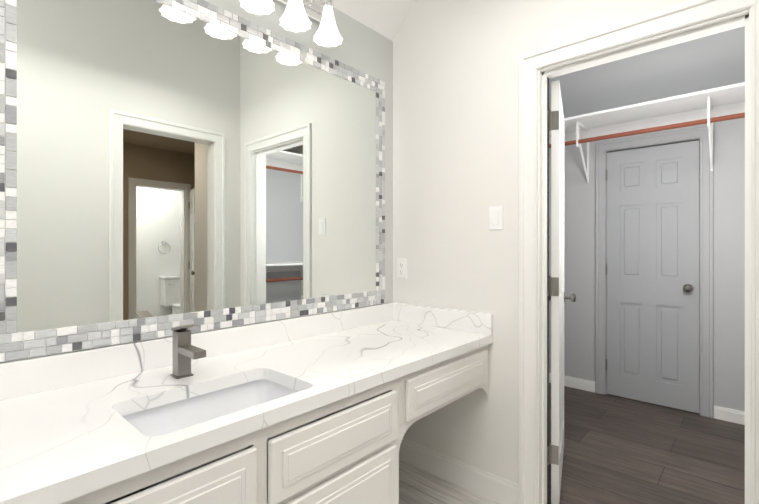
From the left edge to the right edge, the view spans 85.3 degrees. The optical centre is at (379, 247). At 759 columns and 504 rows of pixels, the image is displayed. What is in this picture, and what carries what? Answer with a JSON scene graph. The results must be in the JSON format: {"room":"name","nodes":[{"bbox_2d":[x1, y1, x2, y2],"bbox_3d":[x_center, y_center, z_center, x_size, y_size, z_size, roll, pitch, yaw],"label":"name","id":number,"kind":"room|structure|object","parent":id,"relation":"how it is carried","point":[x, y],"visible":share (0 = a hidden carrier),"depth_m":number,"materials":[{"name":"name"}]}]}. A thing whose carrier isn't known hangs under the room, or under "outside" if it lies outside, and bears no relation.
{"room":"bathroom","nodes":[
{"label":"bathroom","id":0,"kind":"room"},
{"bbox_2d":[0,0,392,362],"bbox_3d":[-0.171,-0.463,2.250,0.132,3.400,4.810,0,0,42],"label":"mirror","id":1,"kind":"object","parent":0,"point":[166,166],"depth_m":1.53,"materials":[{"name":"clear glass"}]},
{"bbox_2d":[239,0,342,46],"bbox_3d":[-0.446,-1.073,1.696,0.223,0.266,0.740,0,0,42],"label":"sconce","id":2,"kind":"object","parent":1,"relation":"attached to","point":[297,15],"visible":1,"depth_m":1.82,"materials":[{"name":"white glass"}]},
{"bbox_2d":[322,0,415,40],"bbox_3d":[-0.132,-1.692,0.889,1.770,0.940,2.600,0,0,42],"label":"ceiling","id":3,"kind":"structure","parent":0,"point":[386,18],"depth_m":2.27,"materials":[{"name":"white paint"}]},
{"bbox_2d":[393,0,690,483],"bbox_3d":[1.113,-0.463,1.601,2.670,3.400,0.124,0,0,42],"label":"wall","id":4,"kind":"structure","parent":0,"point":[455,119],"depth_m":2.10,"materials":[{"name":"white paint"}]},
{"bbox_2d":[397,258,406,278],"bbox_3d":[0.130,0.124,2.396,0.072,0.116,0.009,0,0,42],"label":"electrical outlet plate","id":5,"kind":"object","parent":4,"relation":"attached to","point":[401,268],"visible":1,"depth_m":2.39,"materials":[{"name":"white plastic"}]},
{"bbox_2d":[399,439,518,503],"bbox_3d":[0.364,1.174,2.183,0.778,0.125,0.013,0,0,42],"label":"baseboard","id":6,"kind":"structure","parent":4,"relation":"attached to","point":[489,486],"depth_m":2.12,"materials":[{"name":"white wood"}]},
{"bbox_2d":[489,206,502,229],"bbox_3d":[0.564,-0.143,2.003,0.072,0.116,0.013,0,0,42],"label":"switch plate","id":7,"kind":"object","parent":4,"relation":"attached to","point":[495,217],"visible":1,"depth_m":2.00,"materials":[{"name":"white plastic"}]},
{"bbox_2d":[547,77,548,503],"bbox_3d":[0.790,0.217,1.942,0.002,2.040,0.050,0,0,42],"label":"jamb hinge leaves","id":8,"kind":"object","parent":4,"relation":"attached to","point":[547,290],"visible":0.52,"depth_m":1.95,"materials":[{"name":"silver metal"}]},
{"bbox_2d":[549,80,575,503],"bbox_3d":[0.988,0.219,2.272,0.169,2.020,0.715,0,0,26],"label":"open door leaf","id":9,"kind":"structure","parent":4,"relation":"in","point":[557,297],"depth_m":1.96,"materials":[{"name":"white wood"}]},
{"bbox_2d":[519,0,758,503],"bbox_3d":[1.028,0.173,1.678,0.885,2.128,0.165,0,0,42],"label":"trim","id":10,"kind":"structure","parent":4,"relation":"attached to","point":[684,14],"depth_m":1.86,"materials":[{"name":"white wood"}]},
{"bbox_2d":[538,8,750,503],"bbox_3d":[1.028,0.207,1.678,0.750,2.060,0.126,0,0,42],"label":"door frame","id":11,"kind":"structure","parent":4,"relation":"attached to","point":[738,19],"depth_m":1.69,"materials":[{"name":"white wood"}]},
{"bbox_2d":[399,383,744,503],"bbox_3d":[0.850,1.262,1.399,2.790,0.050,4.910,0,0,42],"label":"floor","id":12,"kind":"structure","parent":0,"point":[620,450],"depth_m":2.39,"materials":[{"name":"brown wood"}]},
{"bbox_2d":[0,322,492,503],"bbox_3d":[-0.306,0.853,1.538,0.642,0.769,1.866,0,0,42],"label":"bathroom vanity","id":13,"kind":"object","parent":12,"relation":"on","point":[327,408],"depth_m":1.20,"materials":[{"name":"white stone"}]},
{"bbox_2d":[170,324,205,378],"bbox_3d":[-0.618,0.339,1.334,0.167,0.176,0.054,0,0,42],"label":"faucet","id":14,"kind":"object","parent":13,"relation":"on","point":[185,351],"visible":1,"depth_m":1.35,"materials":[{"name":"silver metal"}]},
{"bbox_2d":[549,26,744,410],"bbox_3d":[2.467,-0.239,3.044,2.590,2.950,0.140,0,0,42],"label":"wall","id":15,"kind":"structure","parent":0,"point":[717,60],"depth_m":3.15,"materials":[{"name":"grey paint"}]},
{"bbox_2d":[550,373,594,392],"bbox_3d":[1.701,1.191,3.631,0.368,0.090,0.013,0,0,42],"label":"baseboard","id":16,"kind":"structure","parent":15,"relation":"attached to","point":[587,385],"depth_m":3.59,"materials":[{"name":"white wood"}]},
{"bbox_2d":[606,140,699,412],"bbox_3d":[2.121,0.218,3.241,0.621,2.020,0.102,0,0,42],"label":"door leaf","id":17,"kind":"structure","parent":15,"relation":"in","point":[653,274],"depth_m":3.23,"materials":[{"name":"grey wood"}]},
{"bbox_2d":[595,125,713,417],"bbox_3d":[2.167,0.176,3.287,0.781,2.121,0.140,0,0,42],"label":"door frame","id":18,"kind":"structure","parent":15,"relation":"attached to","point":[706,291],"depth_m":3.07,"materials":[{"name":"grey wood"}]},
{"bbox_2d":[714,405,744,424],"bbox_3d":[2.840,1.192,2.605,1.128,0.090,0.013,0,0,42],"label":"baseboard","id":19,"kind":"structure","parent":15,"relation":"attached to","point":[729,415],"depth_m":2.92,"materials":[{"name":"white wood"}]},
{"bbox_3d":[0.883,-0.239,3.131,0.120,2.950,1.850,0,0,42],"label":"wall","id":20,"kind":"structure","parent":0,"visible":0},
{"bbox_2d":[549,82,744,182],"bbox_3d":[2.285,-0.793,2.841,2.347,0.479,0.400,0,0,42],"label":"shelf","id":21,"kind":"object","parent":20,"relation":"attached to","point":[708,107],"visible":0.94,"depth_m":2.87,"materials":[{"name":"white wood"}]}
]}

